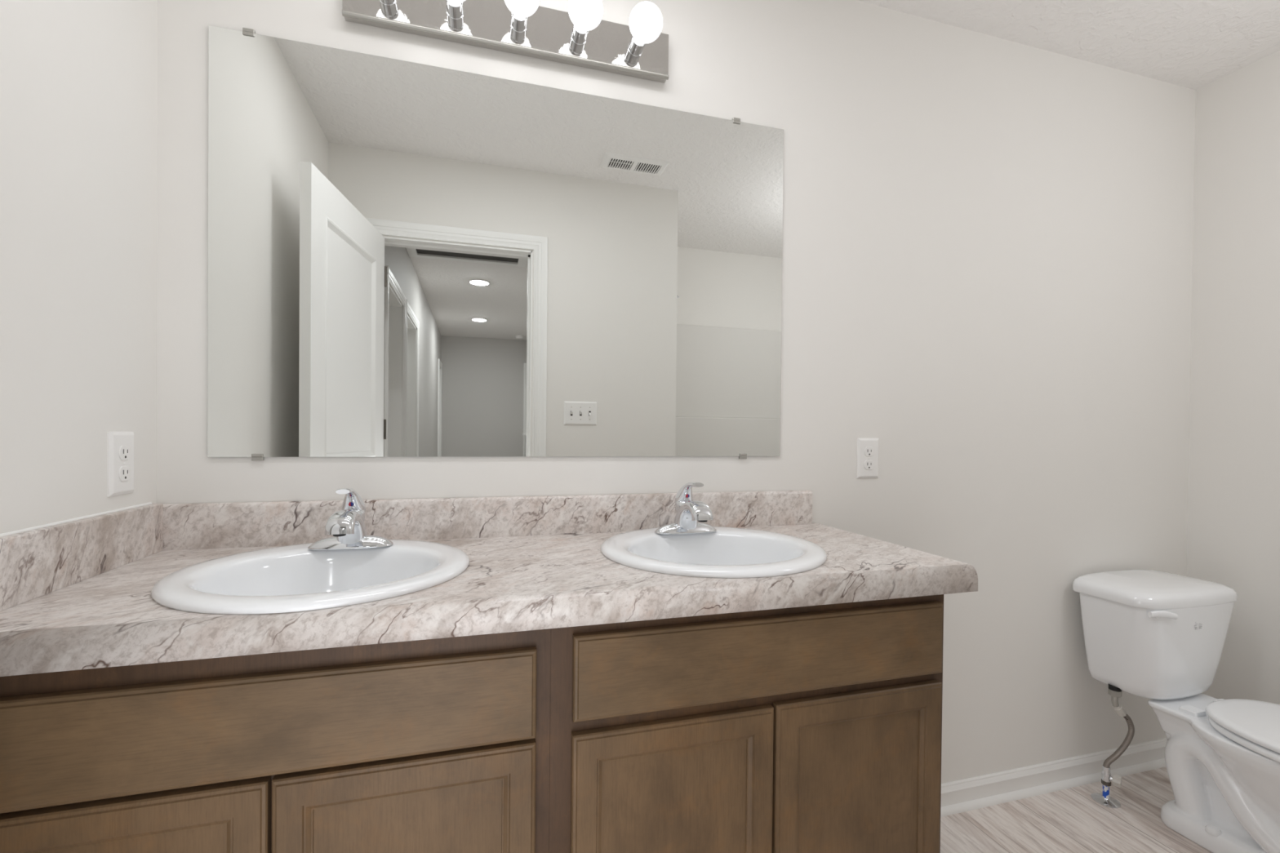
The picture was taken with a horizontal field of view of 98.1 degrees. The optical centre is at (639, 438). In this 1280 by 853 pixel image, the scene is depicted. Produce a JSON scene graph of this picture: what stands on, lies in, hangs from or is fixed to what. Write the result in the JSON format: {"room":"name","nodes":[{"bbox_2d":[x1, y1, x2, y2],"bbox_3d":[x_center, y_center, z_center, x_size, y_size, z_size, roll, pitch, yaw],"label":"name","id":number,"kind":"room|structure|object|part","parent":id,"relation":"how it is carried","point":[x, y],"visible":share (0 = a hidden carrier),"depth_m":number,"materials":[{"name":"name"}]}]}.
{"room":"bathroom","nodes":[
{"label":"bathroom","id":0,"kind":"room"},
{"bbox_2d":[0,0,157,533],"bbox_3d":[-0.863,-0.063,0.435,0.120,2.440,1.476,0,1,-16],"label":"wall","id":1,"kind":"structure","parent":0,"point":[78,78],"depth_m":0.92,"materials":[{"name":"white paint"}]},
{"bbox_2d":[106,431,133,497],"bbox_3d":[-0.973,0.045,1.045,0.009,0.119,0.075,0,1,-16],"label":"wall outlet","id":2,"kind":"object","parent":1,"relation":"attached to","point":[120,445],"visible":1,"depth_m":1.03,"materials":[{"name":"white plastic"}]},
{"bbox_2d":[118,466,130,481],"bbox_3d":[-0.970,0.065,1.046,0.003,0.028,0.034,0,1,-16],"label":"receptacle","id":3,"kind":"object","parent":2,"relation":"attached to","point":[124,472],"depth_m":1.04,"materials":[{"name":"white plastic"}]},
{"bbox_2d":[118,444,130,460],"bbox_3d":[-0.970,0.026,1.046,0.003,0.028,0.034,0,1,-16],"label":"receptacle","id":4,"kind":"object","parent":2,"relation":"attached to","point":[124,451],"depth_m":1.04,"materials":[{"name":"white plastic"}]},
{"bbox_2d":[156,0,1195,783],"bbox_3d":[0.484,-0.062,1.655,3.384,2.440,0.120,0,1,-16],"label":"wall","id":5,"kind":"structure","parent":0,"point":[987,250],"depth_m":1.71,"materials":[{"name":"white paint"}]},
{"bbox_2d":[162,489,812,551],"bbox_3d":[-0.261,0.189,1.369,1.556,0.096,0.019,0,1,-16],"label":"backsplash","id":6,"kind":"structure","parent":5,"relation":"attached to","point":[193,526],"depth_m":1.32,"materials":[{"name":"stone"}]},
{"bbox_2d":[207,25,783,460],"bbox_3d":[-0.260,-0.413,1.369,1.367,0.929,0.008,0,1,-16],"label":"wall mirror","id":7,"kind":"object","parent":5,"relation":"attached to","point":[406,259],"visible":1,"depth_m":1.33,"materials":[{"name":"grey mirror"}]},
{"bbox_2d":[342,0,668,83],"bbox_3d":[-0.276,-0.987,1.276,0.758,0.114,0.164,0,1,-16],"label":"vanity light","id":8,"kind":"object","parent":5,"relation":"attached to","point":[580,37],"visible":1,"depth_m":1.31,"materials":[{"name":"grey metal"}]},
{"bbox_2d":[378,0,396,6],"bbox_3d":[-0.549,-0.990,1.182,0.080,0.080,0.134,0,1,-16],"label":"bulb","id":9,"kind":"object","parent":8,"relation":"attached to","point":[381,2],"depth_m":1.24,"materials":[{"name":"white"}]},
{"bbox_2d":[445,0,465,20],"bbox_3d":[-0.410,-0.989,1.222,0.080,0.080,0.134,0,1,-16],"label":"bulb","id":10,"kind":"object","parent":8,"relation":"attached to","point":[455,9],"depth_m":1.27,"materials":[{"name":"white glass"}]},
{"bbox_2d":[504,0,539,33],"bbox_3d":[-0.271,-0.988,1.262,0.080,0.080,0.134,0,1,-16],"label":"bulb","id":11,"kind":"object","parent":8,"relation":"attached to","point":[521,16],"depth_m":1.31,"materials":[{"name":"white glass"}]},
{"bbox_2d":[568,0,603,45],"bbox_3d":[-0.132,-0.987,1.302,0.080,0.080,0.134,0,1,-16],"label":"bulb","id":12,"kind":"object","parent":8,"relation":"attached to","point":[584,16],"depth_m":1.27,"materials":[{"name":"white glass"}]},
{"bbox_2d":[627,1,662,57],"bbox_3d":[0.006,-0.986,1.342,0.080,0.080,0.134,0,1,-16],"label":"bulb","id":13,"kind":"object","parent":8,"relation":"attached to","point":[646,20],"depth_m":1.30,"materials":[{"name":"white glass"}]},
{"bbox_2d":[856,438,879,478],"bbox_3d":[0.676,0.057,1.645,0.075,0.119,0.009,0,1,-16],"label":"wall outlet","id":14,"kind":"object","parent":5,"relation":"attached to","point":[867,455],"visible":1,"depth_m":1.64,"materials":[{"name":"white plastic"}]},
{"bbox_2d":[863,460,874,469],"bbox_3d":[0.677,0.076,1.642,0.034,0.028,0.003,0,1,-16],"label":"receptacle","id":15,"kind":"object","parent":14,"relation":"attached to","point":[868,464],"depth_m":1.64,"materials":[{"name":"grey plastic"}]},
{"bbox_2d":[864,447,874,456],"bbox_3d":[0.677,0.037,1.642,0.034,0.028,0.003,0,1,-16],"label":"receptacle","id":16,"kind":"object","parent":14,"relation":"attached to","point":[868,451],"depth_m":1.64,"materials":[{"name":"grey plastic"}]},
{"bbox_2d":[940,737,1167,817],"bbox_3d":[1.242,1.123,1.812,1.584,0.083,0.026,0,1,-16],"label":"baseboard","id":17,"kind":"structure","parent":5,"relation":"attached to","point":[968,794],"depth_m":1.84,"materials":[{"name":"white paint"}]},
{"bbox_2d":[857,0,1279,89],"bbox_3d":[1.401,-1.303,-1.493,3.444,0.120,6.707,0,1,-16],"label":"ceiling","id":18,"kind":"structure","parent":0,"point":[1193,44],"depth_m":1.72,"materials":[{"name":"white paint"}]},
{"bbox_2d":[940,766,1212,852],"bbox_3d":[1.376,1.257,-1.469,3.444,0.120,6.707,0,1,-16],"label":"floor","id":19,"kind":"structure","parent":0,"point":[1068,820],"depth_m":1.68,"materials":[{"name":"beige wood"}]},
{"bbox_2d":[0,628,551,852],"bbox_3d":[-0.579,0.720,1.031,0.760,0.868,0.502,0,1,-16],"label":"vanity cabinet","id":20,"kind":"object","parent":19,"relation":"on","point":[437,745],"visible":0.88,"depth_m":0.79,"materials":[{"name":"brown wood"}]},
{"bbox_3d":[-0.697,0.757,0.746,0.344,0.546,0.019,0,1,-16],"label":"door","id":21,"kind":"part","parent":20,"relation":"part of","materials":[{"name":"brown wood"}]},
{"bbox_3d":[-0.697,0.757,0.749,0.238,0.441,0.008,0,1,-16],"label":"panel","id":22,"kind":"part","parent":20,"relation":"part of","materials":[{"name":"brown wood"}]},
{"bbox_3d":[-0.349,0.759,0.847,0.370,0.547,0.019,0,1,-16],"label":"door","id":23,"kind":"part","parent":20,"relation":"part of","materials":[{"name":"brown wood"}]},
{"bbox_3d":[-0.349,0.759,0.849,0.266,0.442,0.008,0,1,-16],"label":"panel","id":24,"kind":"part","parent":20,"relation":"part of","materials":[{"name":"brown wood"}]},
{"bbox_2d":[0,489,977,676],"bbox_3d":[-0.176,0.216,1.122,1.582,0.144,0.542,0,1,-16],"label":"countertop","id":25,"kind":"structure","parent":20,"relation":"on","point":[537,562],"depth_m":0.97,"materials":[{"name":"stone"}]},
{"bbox_2d":[0,502,163,611],"bbox_3d":[-0.928,0.183,0.907,0.021,0.102,0.500,0,1,-16],"label":"side splash","id":26,"kind":"object","parent":25,"relation":"on","point":[38,561],"visible":1,"depth_m":0.90,"materials":[{"name":"stone"}]},
{"bbox_2d":[151,539,469,614],"bbox_3d":[-0.557,0.314,0.996,0.481,0.185,0.481,0,1,-16],"label":"sink","id":27,"kind":"object","parent":25,"relation":"in","point":[293,578],"visible":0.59,"depth_m":1.02,"materials":[{"name":"white ceramic"}]},
{"bbox_2d":[307,487,393,550],"bbox_3d":[-0.580,0.158,1.099,0.157,0.126,0.151,0,1,-16],"label":"faucet","id":28,"kind":"object","parent":25,"relation":"on","point":[347,526],"visible":1,"depth_m":1.11,"materials":[{"name":"silver metal"}]},
{"bbox_3d":[-0.579,0.180,1.098,0.060,0.083,0.149,0,1,-16],"label":"spout","id":29,"kind":"part","parent":28,"relation":"part of","materials":[{"name":"silver metal"}]},
{"bbox_3d":[-0.584,0.126,1.117,0.045,0.064,0.114,0,1,-16],"label":"lever handle","id":30,"kind":"part","parent":28,"relation":"part of","materials":[{"name":"silver metal"}]},
{"bbox_3d":[-0.592,0.209,1.140,0.157,0.022,0.055,0,1,-16],"label":"plate","id":31,"kind":"part","parent":28,"relation":"part of","materials":[{"name":"silver metal"}]},
{"bbox_2d":[654,481,716,533],"bbox_3d":[0.124,0.163,1.311,0.157,0.126,0.151,0,1,-16],"label":"faucet","id":32,"kind":"object","parent":25,"relation":"on","point":[690,512],"visible":1,"depth_m":1.32,"materials":[{"name":"silver metal"}]},
{"bbox_3d":[0.112,0.214,1.351,0.157,0.022,0.055,0,1,-16],"label":"plate","id":33,"kind":"part","parent":32,"relation":"part of","materials":[{"name":"silver metal"}]},
{"bbox_3d":[0.119,0.131,1.328,0.045,0.064,0.114,0,1,-16],"label":"lever handle","id":34,"kind":"part","parent":32,"relation":"part of","materials":[{"name":"silver metal"}]},
{"bbox_3d":[0.124,0.185,1.310,0.060,0.083,0.149,0,1,-16],"label":"spout","id":35,"kind":"part","parent":32,"relation":"part of","materials":[{"name":"silver metal"}]},
{"bbox_2d":[600,526,826,577],"bbox_3d":[0.154,0.319,1.212,0.481,0.185,0.481,0,1,-16],"label":"sink","id":36,"kind":"object","parent":25,"relation":"in","point":[726,552],"visible":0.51,"depth_m":1.28,"materials":[{"name":"white ceramic"}]},
{"bbox_2d":[548,594,943,852],"bbox_3d":[0.168,0.725,1.246,0.796,0.868,0.502,0,1,-16],"label":"vanity cabinet","id":37,"kind":"object","parent":19,"relation":"on","point":[811,729],"visible":0.84,"depth_m":1.00,"materials":[{"name":"brown wood"}]},
{"bbox_3d":[0.063,0.761,0.965,0.368,0.549,0.019,0,1,-16],"label":"door","id":38,"kind":"part","parent":37,"relation":"part of","materials":[{"name":"brown wood"}]},
{"bbox_3d":[0.062,0.761,0.968,0.263,0.444,0.008,0,1,-16],"label":"panel","id":39,"kind":"part","parent":37,"relation":"part of","materials":[{"name":"brown wood"}]},
{"bbox_3d":[0.248,0.396,1.014,0.744,0.141,0.019,0,1,-16],"label":"drawer","id":40,"kind":"part","parent":37,"relation":"part of","materials":[{"name":"brown wood"}]},
{"bbox_3d":[0.423,0.762,1.069,0.371,0.552,0.019,0,1,-16],"label":"door","id":41,"kind":"part","parent":37,"relation":"part of","materials":[{"name":"brown wood"}]},
{"bbox_3d":[0.422,0.762,1.072,0.266,0.447,0.008,0,1,-16],"label":"panel","id":42,"kind":"part","parent":37,"relation":"part of","materials":[{"name":"brown wood"}]},
{"bbox_2d":[1072,569,1279,852],"bbox_3d":[1.735,0.815,1.578,0.438,0.714,0.702,0,1,-16],"label":"toilet","id":43,"kind":"object","parent":19,"relation":"on","point":[1159,636],"visible":1,"depth_m":1.66,"materials":[{"name":"white ceramic"}]},
{"bbox_2d":[1091,684,1134,808],"bbox_3d":[1.527,0.978,1.795,0.120,0.377,0.076,0,1,-16],"label":"supply hose","id":44,"kind":"object","parent":43,"relation":"attached to","point":[1104,799],"visible":1,"depth_m":1.78,"materials":[{"name":"silver metal"}]},
{"bbox_3d":[1.522,1.090,1.772,0.036,0.032,0.021,0,1,-44],"label":"valve handle","id":45,"kind":"part","parent":44,"relation":"part of","materials":[{"name":"grey metal"}]},
{"bbox_3d":[1.675,0.481,1.795,0.438,0.053,0.243,0,1,-16],"label":"tank lid","id":46,"kind":"part","parent":43,"relation":"part of","materials":[{"name":"white ceramic"}]},
{"bbox_3d":[1.675,0.657,1.790,0.417,0.305,0.227,0,1,-16],"label":"tank","id":47,"kind":"part","parent":43,"relation":"part of","materials":[{"name":"white ceramic"}]},
{"bbox_3d":[1.553,0.521,1.655,0.076,0.027,0.033,1,1,13],"label":"flush lever","id":48,"kind":"part","parent":43,"relation":"part of","materials":[{"name":"white plastic"}]},
{"bbox_3d":[1.754,0.993,1.508,0.356,0.358,0.525,0,1,-16],"label":"bowl","id":49,"kind":"part","parent":43,"relation":"part of","materials":[{"name":"white ceramic"}]},
{"bbox_3d":[1.774,0.782,1.445,0.364,0.021,0.422,0,1,-16],"label":"seat lid","id":50,"kind":"part","parent":43,"relation":"part of","materials":[{"name":"white plastic"}]},
{"bbox_3d":[1.775,0.803,1.441,0.368,0.020,0.417,0,1,-16],"label":"seat","id":51,"kind":"part","parent":43,"relation":"part of","materials":[{"name":"white plastic"}]},
{"bbox_2d":[1186,49,1279,704],"bbox_3d":[2.387,-0.036,0.944,0.120,2.440,2.301,0,1,-16],"label":"wall","id":52,"kind":"structure","parent":0,"point":[1233,535],"depth_m":1.90,"materials":[{"name":"white paint"}]}
]}

